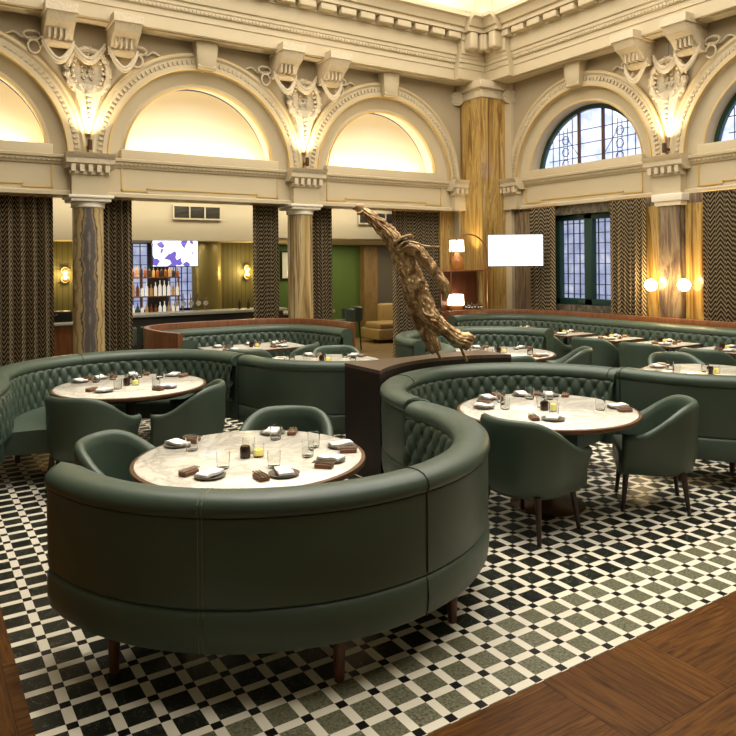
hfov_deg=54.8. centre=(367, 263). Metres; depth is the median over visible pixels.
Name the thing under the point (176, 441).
napkin
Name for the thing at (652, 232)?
panel
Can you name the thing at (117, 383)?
tumbler
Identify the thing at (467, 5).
ceiling
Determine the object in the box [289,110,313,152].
pendant
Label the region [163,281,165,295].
bottle
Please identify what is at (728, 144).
trim
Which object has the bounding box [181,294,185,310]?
tap
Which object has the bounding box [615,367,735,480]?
banquette
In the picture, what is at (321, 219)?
curtain
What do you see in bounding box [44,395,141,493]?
tub chair
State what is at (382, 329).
sofa
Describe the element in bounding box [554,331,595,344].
square table
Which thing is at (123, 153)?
trim
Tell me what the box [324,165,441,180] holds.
trim
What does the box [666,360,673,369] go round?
tumbler
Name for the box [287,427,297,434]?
pouch
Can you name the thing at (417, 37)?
trim
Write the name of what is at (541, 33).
trim
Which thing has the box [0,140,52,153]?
trim
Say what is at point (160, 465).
round table
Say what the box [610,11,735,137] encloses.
ornament
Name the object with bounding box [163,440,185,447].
plate
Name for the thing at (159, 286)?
bottle
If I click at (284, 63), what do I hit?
ornament
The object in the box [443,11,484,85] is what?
trim
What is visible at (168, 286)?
bottle
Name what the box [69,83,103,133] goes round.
pendant
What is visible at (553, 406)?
tumbler
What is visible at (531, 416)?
pouch
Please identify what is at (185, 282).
window
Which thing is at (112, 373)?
tumbler
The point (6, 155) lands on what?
trim
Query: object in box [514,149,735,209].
trim
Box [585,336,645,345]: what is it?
square table
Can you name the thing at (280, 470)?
napkin
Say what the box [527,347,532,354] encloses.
tumbler
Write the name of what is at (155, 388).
pouch
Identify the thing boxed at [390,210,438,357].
curtain
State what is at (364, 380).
partition wall
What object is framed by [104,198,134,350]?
curtain
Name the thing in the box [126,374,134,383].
tumbler
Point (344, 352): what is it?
tumbler
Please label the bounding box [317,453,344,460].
napkin
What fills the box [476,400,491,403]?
pouch
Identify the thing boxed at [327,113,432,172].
wall niche
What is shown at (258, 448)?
glass
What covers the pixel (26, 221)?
curtain
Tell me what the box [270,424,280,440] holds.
tumbler
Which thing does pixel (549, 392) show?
tumbler
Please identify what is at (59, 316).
coffee machine
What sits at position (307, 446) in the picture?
tumbler
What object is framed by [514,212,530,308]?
wall panel
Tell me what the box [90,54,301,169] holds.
trim
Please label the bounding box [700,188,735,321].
curtain
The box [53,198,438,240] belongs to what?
wall
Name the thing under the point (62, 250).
wall
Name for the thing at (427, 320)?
bronze statue
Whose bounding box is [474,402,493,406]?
napkin
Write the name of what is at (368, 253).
wall
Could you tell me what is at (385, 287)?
wall
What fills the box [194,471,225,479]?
plate
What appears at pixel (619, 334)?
tumbler
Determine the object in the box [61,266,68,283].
sconce
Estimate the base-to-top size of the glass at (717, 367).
0.070 m
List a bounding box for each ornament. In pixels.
[5,0,159,133]
[245,41,354,152]
[473,0,494,12]
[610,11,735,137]
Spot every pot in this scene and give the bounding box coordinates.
[123,378,129,385]
[240,445,250,458]
[540,400,548,410]
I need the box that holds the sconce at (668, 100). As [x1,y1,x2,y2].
[657,89,685,137]
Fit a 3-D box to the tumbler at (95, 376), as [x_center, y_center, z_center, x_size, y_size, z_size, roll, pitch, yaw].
[-2.473,1.040,6.447,0.072,0.085,0.072,-1,0,-33]
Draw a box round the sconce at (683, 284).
[677,279,691,290]
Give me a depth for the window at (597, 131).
11.50 m
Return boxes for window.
[132,244,148,310]
[169,267,191,308]
[540,103,640,168]
[555,212,610,305]
[714,93,735,141]
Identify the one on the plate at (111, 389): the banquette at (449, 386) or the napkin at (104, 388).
the napkin at (104, 388)
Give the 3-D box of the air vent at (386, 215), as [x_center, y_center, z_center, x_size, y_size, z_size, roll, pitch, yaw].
[0.201,-0.822,13.045,0.900,0.230,0.040,-1,0,-33]
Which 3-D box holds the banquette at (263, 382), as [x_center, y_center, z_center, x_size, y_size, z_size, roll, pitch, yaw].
[0.015,1.307,6.925,2.364,0.865,1.144,-1,0,-27]
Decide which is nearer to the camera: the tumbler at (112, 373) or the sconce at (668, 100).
the tumbler at (112, 373)
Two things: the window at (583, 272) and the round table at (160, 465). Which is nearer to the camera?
the round table at (160, 465)
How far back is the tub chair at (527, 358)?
7.38 m
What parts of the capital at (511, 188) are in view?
neck panel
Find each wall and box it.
[0,0,471,255]
[0,10,458,167]
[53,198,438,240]
[53,241,72,334]
[132,243,191,312]
[221,242,253,308]
[279,245,359,337]
[345,350,510,476]
[359,245,377,337]
[377,245,392,303]
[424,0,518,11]
[438,211,453,311]
[513,15,735,153]
[515,40,735,313]
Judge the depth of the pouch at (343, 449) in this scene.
3.96 m
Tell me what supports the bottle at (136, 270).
on the bar shelf at (141, 278)
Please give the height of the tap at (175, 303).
0.300 m
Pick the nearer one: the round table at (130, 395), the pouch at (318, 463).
the pouch at (318, 463)
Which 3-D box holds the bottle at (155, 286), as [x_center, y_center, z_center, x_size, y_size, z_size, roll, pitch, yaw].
[-3.740,0.454,12.495,0.056,0.240,0.056,-1,0,-33]
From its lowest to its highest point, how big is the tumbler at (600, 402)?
0.085 m
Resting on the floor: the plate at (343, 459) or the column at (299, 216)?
the column at (299, 216)
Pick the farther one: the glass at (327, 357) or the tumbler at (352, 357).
the glass at (327, 357)
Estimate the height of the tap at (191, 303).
0.300 m
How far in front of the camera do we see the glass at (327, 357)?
7.66 m
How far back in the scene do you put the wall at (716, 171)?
10.98 m
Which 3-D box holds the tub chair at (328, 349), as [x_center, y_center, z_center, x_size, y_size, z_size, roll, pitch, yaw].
[-0.374,1.365,8.303,0.698,0.761,0.559,-1,0,-3]
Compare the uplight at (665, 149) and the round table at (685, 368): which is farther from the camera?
the uplight at (665, 149)
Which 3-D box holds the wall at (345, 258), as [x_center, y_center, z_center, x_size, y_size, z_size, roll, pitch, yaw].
[-1.517,0.664,15.760,3.100,2.180,0.100,-1,0,-33]
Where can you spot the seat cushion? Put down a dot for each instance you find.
(380, 324)
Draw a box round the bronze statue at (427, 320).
[352,204,475,361]
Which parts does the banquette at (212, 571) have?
leg, leg, leg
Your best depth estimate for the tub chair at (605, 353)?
9.04 m
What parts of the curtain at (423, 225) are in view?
rod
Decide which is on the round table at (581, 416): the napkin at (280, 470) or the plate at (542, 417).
the plate at (542, 417)
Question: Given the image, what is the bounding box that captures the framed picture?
[280,251,287,279]
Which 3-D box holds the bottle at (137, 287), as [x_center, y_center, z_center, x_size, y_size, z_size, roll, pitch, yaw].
[-4.001,0.457,12.325,0.056,0.240,0.056,-1,0,-33]
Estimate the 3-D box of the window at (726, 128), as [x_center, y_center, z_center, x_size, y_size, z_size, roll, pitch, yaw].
[5.330,-2.034,8.798,0.070,1.110,2.220,-1,0,-33]
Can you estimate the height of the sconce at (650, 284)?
0.170 m
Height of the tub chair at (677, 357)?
0.761 m
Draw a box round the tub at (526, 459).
[480,413,592,497]
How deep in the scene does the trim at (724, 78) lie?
9.57 m
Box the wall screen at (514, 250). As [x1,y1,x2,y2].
[487,234,542,266]
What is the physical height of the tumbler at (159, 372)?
0.085 m
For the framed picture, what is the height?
0.620 m
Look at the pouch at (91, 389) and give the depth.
5.95 m
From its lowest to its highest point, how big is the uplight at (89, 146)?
0.130 m
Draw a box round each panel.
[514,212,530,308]
[646,206,658,316]
[685,202,703,319]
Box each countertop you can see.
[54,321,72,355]
[133,307,286,349]
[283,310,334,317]
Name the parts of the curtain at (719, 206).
rod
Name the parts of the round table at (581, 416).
under frame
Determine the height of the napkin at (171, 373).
0.020 m
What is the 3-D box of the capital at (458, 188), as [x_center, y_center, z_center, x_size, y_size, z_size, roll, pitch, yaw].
[1.717,-1.201,12.642,0.600,0.530,0.270,-1,0,-33]
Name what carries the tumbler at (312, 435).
on the round table at (160, 465)
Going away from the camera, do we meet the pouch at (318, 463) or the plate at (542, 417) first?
the pouch at (318, 463)
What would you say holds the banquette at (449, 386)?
on the floor
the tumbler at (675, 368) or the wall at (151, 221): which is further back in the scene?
the wall at (151, 221)
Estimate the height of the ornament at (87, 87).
1.510 m
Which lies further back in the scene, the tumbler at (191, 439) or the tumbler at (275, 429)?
the tumbler at (275, 429)
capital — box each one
[63,151,115,195]
[285,167,327,204]
[446,179,470,210]
[498,177,524,209]
[641,153,690,194]
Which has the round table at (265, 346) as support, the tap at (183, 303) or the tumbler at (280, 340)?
the tumbler at (280, 340)
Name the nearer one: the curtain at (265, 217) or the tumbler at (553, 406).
the tumbler at (553, 406)
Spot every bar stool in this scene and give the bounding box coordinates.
[133,327,136,349]
[140,326,143,348]
[333,308,354,321]
[352,306,362,349]
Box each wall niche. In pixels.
[0,78,44,142]
[125,89,269,160]
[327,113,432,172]
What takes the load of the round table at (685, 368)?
on the floor
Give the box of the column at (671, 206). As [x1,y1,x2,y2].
[651,192,688,318]
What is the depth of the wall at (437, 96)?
10.41 m
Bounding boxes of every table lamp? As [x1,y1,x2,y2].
[448,294,463,310]
[449,240,463,269]
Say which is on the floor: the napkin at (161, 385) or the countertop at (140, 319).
the countertop at (140, 319)
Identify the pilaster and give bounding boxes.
[451,79,514,309]
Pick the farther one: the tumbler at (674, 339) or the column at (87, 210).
the column at (87, 210)
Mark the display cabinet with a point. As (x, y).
(464, 282)
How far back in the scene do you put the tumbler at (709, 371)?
6.30 m
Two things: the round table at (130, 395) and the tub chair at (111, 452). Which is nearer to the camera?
the tub chair at (111, 452)
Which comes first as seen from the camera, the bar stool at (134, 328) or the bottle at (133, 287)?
the bar stool at (134, 328)
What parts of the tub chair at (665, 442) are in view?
seat, leg, leg, seat, leg, leg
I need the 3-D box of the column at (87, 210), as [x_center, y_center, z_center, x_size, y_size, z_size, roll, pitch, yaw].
[-3.698,0.445,9.399,0.560,2.658,0.540,-1,0,-33]
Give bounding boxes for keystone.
[192,40,217,70]
[378,72,398,97]
[563,60,586,87]
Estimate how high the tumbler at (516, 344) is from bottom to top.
0.085 m
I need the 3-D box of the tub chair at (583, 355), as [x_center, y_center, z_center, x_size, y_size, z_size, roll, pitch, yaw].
[2.292,1.341,8.151,0.559,0.761,0.698,-1,0,17]
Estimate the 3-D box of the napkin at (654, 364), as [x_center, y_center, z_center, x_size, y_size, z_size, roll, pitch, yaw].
[2.869,1.011,7.039,0.076,0.020,0.130,-1,0,-31]
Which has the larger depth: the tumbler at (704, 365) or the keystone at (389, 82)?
the keystone at (389, 82)
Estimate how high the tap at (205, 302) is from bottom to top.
0.300 m
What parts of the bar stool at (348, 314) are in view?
backrest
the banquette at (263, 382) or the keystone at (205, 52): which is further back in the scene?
the keystone at (205, 52)
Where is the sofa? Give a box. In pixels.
[361,303,392,342]
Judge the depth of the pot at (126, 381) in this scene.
6.24 m
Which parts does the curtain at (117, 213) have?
rod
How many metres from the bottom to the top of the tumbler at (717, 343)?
0.085 m
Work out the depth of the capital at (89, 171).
9.15 m
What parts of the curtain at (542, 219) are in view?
rod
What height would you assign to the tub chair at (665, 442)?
0.761 m
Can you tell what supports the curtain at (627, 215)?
hanging from the wall at (716, 171)
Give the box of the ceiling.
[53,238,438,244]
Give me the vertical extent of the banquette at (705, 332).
0.950 m
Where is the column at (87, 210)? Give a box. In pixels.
[62,194,113,353]
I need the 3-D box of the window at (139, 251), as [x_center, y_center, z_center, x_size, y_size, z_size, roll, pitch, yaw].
[-4.399,0.263,13.261,0.566,1.246,0.060,-1,0,-33]
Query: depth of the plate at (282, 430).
4.42 m
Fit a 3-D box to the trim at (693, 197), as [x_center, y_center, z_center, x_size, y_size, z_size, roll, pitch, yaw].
[4.292,-0.879,9.882,0.070,0.160,1.020,-1,0,-33]
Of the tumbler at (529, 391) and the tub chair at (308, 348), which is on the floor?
the tub chair at (308, 348)
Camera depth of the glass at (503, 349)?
8.26 m
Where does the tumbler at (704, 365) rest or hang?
on the round table at (685, 368)
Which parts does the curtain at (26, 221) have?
rod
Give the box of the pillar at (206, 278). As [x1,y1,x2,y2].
[192,242,221,309]
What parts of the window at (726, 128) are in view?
pane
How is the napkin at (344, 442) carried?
on the plate at (328, 444)
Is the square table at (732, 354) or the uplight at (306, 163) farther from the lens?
the uplight at (306, 163)
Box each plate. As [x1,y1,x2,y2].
[94,389,113,392]
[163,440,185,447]
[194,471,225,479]
[260,429,284,434]
[268,468,299,477]
[316,457,345,462]
[327,443,354,448]
[473,405,494,408]
[478,396,495,399]
[541,416,564,420]
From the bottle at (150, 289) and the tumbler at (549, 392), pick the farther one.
the bottle at (150, 289)
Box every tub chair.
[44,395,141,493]
[74,429,154,481]
[150,379,225,446]
[224,349,272,357]
[239,405,333,435]
[286,342,319,356]
[311,345,360,353]
[480,413,592,546]
[511,355,536,361]
[546,346,592,364]
[554,336,571,359]
[571,336,619,367]
[612,394,698,516]
[618,341,666,368]
[647,351,701,365]
[678,347,735,365]
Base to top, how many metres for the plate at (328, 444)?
0.014 m
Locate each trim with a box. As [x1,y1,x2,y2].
[0,0,469,83]
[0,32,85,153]
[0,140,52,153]
[0,150,451,210]
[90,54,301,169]
[119,149,277,168]
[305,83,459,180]
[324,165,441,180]
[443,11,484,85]
[482,10,527,82]
[495,0,735,77]
[505,83,514,308]
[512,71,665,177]
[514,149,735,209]
[525,154,645,178]
[646,192,702,206]
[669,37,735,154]
[697,139,735,153]
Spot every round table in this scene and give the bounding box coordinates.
[49,374,205,415]
[129,430,365,487]
[284,354,378,360]
[457,394,642,516]
[463,347,556,361]
[641,364,735,375]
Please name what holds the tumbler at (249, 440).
on the round table at (160, 465)
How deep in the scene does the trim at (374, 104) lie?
11.93 m
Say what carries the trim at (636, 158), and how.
attached to the wall at (716, 171)
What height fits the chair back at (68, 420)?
0.489 m
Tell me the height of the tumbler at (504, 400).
0.085 m
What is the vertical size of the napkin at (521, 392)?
0.020 m
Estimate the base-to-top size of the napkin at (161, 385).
0.020 m
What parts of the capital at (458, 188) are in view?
neck panel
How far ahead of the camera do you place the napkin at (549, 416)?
4.71 m
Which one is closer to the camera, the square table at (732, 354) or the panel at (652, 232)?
the square table at (732, 354)
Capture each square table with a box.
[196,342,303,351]
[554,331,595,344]
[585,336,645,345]
[635,340,702,351]
[696,346,735,356]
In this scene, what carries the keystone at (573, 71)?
attached to the wall at (527, 91)
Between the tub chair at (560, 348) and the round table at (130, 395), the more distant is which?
the tub chair at (560, 348)
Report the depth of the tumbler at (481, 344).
8.60 m
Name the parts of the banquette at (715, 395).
leg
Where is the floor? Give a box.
[0,338,735,735]
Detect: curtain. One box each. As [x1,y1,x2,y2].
[0,194,55,366]
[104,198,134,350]
[250,204,279,318]
[312,207,333,319]
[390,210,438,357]
[528,205,556,309]
[607,196,648,315]
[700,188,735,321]
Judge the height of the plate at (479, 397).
0.014 m
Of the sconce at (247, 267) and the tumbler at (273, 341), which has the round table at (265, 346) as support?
the tumbler at (273, 341)
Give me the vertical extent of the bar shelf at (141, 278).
1.530 m
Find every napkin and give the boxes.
[72,378,87,381]
[95,387,111,391]
[159,384,176,386]
[165,438,185,445]
[166,372,180,374]
[195,467,223,477]
[263,427,281,432]
[274,465,293,475]
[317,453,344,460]
[329,439,353,446]
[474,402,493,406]
[479,394,495,398]
[514,390,524,394]
[546,413,559,419]
[607,402,628,406]
[649,363,664,366]
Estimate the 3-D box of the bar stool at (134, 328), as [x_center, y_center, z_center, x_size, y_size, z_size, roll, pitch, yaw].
[-3.773,1.380,10.888,0.444,0.791,0.430,-1,0,-33]
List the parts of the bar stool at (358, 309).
backrest, leg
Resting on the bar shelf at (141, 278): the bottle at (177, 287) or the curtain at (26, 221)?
the bottle at (177, 287)
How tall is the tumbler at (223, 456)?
0.085 m
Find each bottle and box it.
[132,281,134,296]
[135,265,138,276]
[136,283,138,295]
[139,265,142,276]
[145,282,147,295]
[149,284,152,295]
[154,282,156,295]
[158,280,161,295]
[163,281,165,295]
[167,281,169,294]
[176,282,178,294]
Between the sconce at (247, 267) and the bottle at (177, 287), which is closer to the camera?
the bottle at (177, 287)
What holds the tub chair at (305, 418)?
on the floor
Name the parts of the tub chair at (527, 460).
leg, leg, seat, leg, leg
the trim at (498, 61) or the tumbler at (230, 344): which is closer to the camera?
the tumbler at (230, 344)
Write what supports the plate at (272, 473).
on the round table at (160, 465)
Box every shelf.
[132,277,180,310]
[441,270,488,271]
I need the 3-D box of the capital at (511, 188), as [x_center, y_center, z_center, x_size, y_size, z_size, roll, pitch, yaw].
[2.452,-1.207,12.492,0.270,0.530,0.600,-1,0,-33]
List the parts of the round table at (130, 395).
under frame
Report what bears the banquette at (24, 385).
on the floor
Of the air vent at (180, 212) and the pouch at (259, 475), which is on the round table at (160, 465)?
the pouch at (259, 475)
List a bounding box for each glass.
[132,377,138,385]
[253,442,263,457]
[325,355,330,360]
[501,346,506,352]
[713,365,719,373]
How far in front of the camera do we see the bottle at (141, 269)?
12.34 m
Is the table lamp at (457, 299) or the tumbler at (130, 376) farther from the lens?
the table lamp at (457, 299)
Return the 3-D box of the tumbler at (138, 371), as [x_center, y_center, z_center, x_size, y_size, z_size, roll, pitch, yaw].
[-2.159,1.037,6.690,0.072,0.085,0.072,-1,0,-33]
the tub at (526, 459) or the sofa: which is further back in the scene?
the sofa
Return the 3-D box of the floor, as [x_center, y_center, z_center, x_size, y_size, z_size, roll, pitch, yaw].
[-0.305,1.790,6.467,18.500,0.106,21.200,-1,0,-33]
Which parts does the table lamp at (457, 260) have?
lamp shade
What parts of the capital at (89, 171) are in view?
neck panel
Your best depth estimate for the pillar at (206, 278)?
13.01 m
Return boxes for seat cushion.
[366,320,392,328]
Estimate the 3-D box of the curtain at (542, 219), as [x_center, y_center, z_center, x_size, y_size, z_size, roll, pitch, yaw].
[2.913,0.373,11.829,0.192,2.641,0.640,-1,0,-33]
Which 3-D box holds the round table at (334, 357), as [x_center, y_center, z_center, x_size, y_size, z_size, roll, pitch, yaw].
[-0.473,1.404,7.695,1.273,0.680,1.273,-1,0,-1]
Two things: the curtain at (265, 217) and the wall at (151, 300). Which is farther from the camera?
the wall at (151, 300)
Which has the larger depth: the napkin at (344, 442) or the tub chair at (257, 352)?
the tub chair at (257, 352)
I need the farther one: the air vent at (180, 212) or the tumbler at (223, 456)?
the air vent at (180, 212)
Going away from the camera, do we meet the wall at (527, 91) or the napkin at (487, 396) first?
the napkin at (487, 396)
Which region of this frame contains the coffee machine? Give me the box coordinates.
[54,310,71,321]
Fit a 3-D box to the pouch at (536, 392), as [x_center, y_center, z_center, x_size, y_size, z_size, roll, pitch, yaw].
[1.343,1.032,5.632,0.055,0.030,0.112,-1,0,4]
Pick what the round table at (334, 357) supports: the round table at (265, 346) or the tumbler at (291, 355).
the tumbler at (291, 355)
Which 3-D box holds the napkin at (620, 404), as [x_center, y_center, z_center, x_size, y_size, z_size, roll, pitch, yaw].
[1.802,1.021,5.116,0.130,0.020,0.076,-1,0,-5]
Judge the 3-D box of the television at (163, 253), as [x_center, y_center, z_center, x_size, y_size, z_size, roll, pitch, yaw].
[-3.366,-0.251,12.389,0.800,0.635,0.060,-1,0,-27]
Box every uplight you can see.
[87,139,92,149]
[303,157,308,165]
[662,143,669,152]
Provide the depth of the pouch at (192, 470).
3.57 m
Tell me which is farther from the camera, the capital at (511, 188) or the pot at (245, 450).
the capital at (511, 188)
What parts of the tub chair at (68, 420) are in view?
leg, seat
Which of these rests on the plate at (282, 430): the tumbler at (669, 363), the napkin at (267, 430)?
the napkin at (267, 430)
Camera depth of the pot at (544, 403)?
5.04 m
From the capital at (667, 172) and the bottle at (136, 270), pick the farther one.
the bottle at (136, 270)
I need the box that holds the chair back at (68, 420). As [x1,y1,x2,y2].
[44,395,141,460]
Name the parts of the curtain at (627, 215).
rod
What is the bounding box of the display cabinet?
[440,234,488,320]
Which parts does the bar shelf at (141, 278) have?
post, shelf, shelf, post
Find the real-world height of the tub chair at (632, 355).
0.761 m
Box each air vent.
[172,204,221,220]
[358,212,391,224]
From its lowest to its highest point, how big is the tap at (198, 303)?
0.300 m
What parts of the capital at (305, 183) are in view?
neck panel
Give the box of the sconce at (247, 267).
[244,264,250,279]
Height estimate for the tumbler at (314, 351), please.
0.085 m
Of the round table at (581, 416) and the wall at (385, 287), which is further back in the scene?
the wall at (385, 287)
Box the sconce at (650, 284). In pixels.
[645,279,658,290]
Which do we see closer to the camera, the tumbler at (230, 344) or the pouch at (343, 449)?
the pouch at (343, 449)
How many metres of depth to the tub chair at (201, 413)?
5.67 m
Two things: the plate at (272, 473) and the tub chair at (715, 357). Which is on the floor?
the tub chair at (715, 357)
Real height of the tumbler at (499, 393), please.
0.085 m
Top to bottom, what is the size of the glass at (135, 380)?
0.070 m
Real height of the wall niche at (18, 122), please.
1.180 m
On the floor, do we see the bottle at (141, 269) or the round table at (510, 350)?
the round table at (510, 350)
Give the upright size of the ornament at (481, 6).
0.800 m
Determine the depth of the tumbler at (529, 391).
5.45 m
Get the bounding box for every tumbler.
[91,372,99,382]
[109,370,116,379]
[113,378,121,389]
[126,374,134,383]
[135,368,142,377]
[152,376,159,385]
[156,368,163,377]
[185,434,197,451]
[216,450,229,469]
[224,341,228,348]
[228,342,233,348]
[242,436,254,453]
[267,449,280,468]
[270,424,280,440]
[271,339,275,344]
[278,338,283,343]
[288,352,294,359]
[301,440,313,457]
[307,431,319,448]
[312,349,317,357]
[342,350,347,357]
[349,355,355,360]
[479,342,484,349]
[496,390,504,402]
[500,396,509,409]
[513,342,518,349]
[525,387,533,399]
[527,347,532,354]
[536,395,545,407]
[544,388,553,399]
[549,402,558,413]
[595,397,605,410]
[617,332,622,338]
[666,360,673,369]
[672,337,677,344]
[672,365,680,372]
[701,362,709,371]
[707,369,715,374]
[715,341,721,347]
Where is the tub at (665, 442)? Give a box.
[614,394,698,474]
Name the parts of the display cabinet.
panel, arched frame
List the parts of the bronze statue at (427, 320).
trouser leg, trouser leg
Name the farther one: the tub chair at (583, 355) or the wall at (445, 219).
the wall at (445, 219)
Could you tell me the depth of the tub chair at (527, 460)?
4.39 m
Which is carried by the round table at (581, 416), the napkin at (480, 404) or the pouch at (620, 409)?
the pouch at (620, 409)
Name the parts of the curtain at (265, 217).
rod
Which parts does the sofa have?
backrest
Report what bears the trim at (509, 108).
attached to the wall at (716, 171)
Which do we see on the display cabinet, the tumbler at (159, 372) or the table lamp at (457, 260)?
the table lamp at (457, 260)
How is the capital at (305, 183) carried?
on the column at (299, 216)
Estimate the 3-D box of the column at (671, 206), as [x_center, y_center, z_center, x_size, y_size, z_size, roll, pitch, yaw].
[4.211,0.372,9.840,0.230,2.660,0.470,-1,0,-33]
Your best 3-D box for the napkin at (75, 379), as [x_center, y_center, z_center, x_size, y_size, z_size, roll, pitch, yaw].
[-2.625,1.061,6.465,0.130,0.020,0.076,-1,0,32]
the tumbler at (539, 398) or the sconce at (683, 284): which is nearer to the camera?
the tumbler at (539, 398)
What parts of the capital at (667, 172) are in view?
neck panel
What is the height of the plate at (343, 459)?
0.014 m
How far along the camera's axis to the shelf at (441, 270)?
11.89 m
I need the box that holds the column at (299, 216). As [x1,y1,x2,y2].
[278,203,322,318]
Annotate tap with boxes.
[173,294,178,311]
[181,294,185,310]
[188,293,193,310]
[196,293,200,310]
[203,293,207,309]
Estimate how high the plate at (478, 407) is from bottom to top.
0.014 m
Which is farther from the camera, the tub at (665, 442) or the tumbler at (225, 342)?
the tumbler at (225, 342)
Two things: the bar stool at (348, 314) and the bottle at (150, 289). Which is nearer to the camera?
the bottle at (150, 289)
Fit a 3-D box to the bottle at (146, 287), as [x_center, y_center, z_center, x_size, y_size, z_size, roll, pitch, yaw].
[-3.870,0.455,12.410,0.056,0.241,0.056,-1,0,-33]
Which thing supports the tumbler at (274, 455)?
on the round table at (160, 465)
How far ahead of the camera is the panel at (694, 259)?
9.61 m
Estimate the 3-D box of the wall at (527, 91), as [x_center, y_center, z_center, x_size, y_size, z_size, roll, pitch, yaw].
[4.231,-2.359,9.982,0.001,1.780,6.350,-1,0,-33]
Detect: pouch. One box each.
[85,386,97,391]
[151,386,163,390]
[178,373,188,376]
[178,465,199,476]
[252,470,269,481]
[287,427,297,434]
[312,460,334,468]
[337,445,357,452]
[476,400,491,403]
[528,413,539,420]
[534,390,541,395]
[561,391,568,396]
[616,407,632,411]
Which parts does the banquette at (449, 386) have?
seat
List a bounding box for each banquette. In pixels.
[0,349,244,465]
[44,401,489,682]
[143,318,355,357]
[237,342,455,433]
[380,362,617,472]
[394,326,553,362]
[446,309,735,359]
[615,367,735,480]
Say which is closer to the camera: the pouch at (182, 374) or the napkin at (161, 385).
the napkin at (161, 385)
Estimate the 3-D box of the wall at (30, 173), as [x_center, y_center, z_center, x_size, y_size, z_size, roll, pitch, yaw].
[-3.909,-1.375,9.451,15.750,6.300,0.500,-1,0,-33]
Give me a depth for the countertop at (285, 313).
14.46 m
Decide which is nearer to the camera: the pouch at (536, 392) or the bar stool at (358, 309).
the pouch at (536, 392)
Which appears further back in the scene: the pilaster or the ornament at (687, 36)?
the pilaster
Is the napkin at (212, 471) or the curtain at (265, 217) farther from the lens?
the curtain at (265, 217)
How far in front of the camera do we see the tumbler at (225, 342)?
8.94 m
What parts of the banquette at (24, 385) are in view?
leg, seat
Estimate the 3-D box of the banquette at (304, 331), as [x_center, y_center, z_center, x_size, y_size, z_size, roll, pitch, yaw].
[-1.630,1.275,9.320,2.520,0.960,1.541,-1,0,-33]
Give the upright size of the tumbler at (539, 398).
0.085 m
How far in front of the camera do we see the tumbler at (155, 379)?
6.17 m
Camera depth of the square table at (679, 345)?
8.93 m
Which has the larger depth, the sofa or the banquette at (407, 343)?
the sofa
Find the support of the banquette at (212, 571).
on the floor
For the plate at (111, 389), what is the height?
0.014 m
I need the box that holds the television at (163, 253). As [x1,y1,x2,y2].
[151,241,197,266]
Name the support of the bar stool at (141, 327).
on the floor
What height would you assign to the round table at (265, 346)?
0.680 m

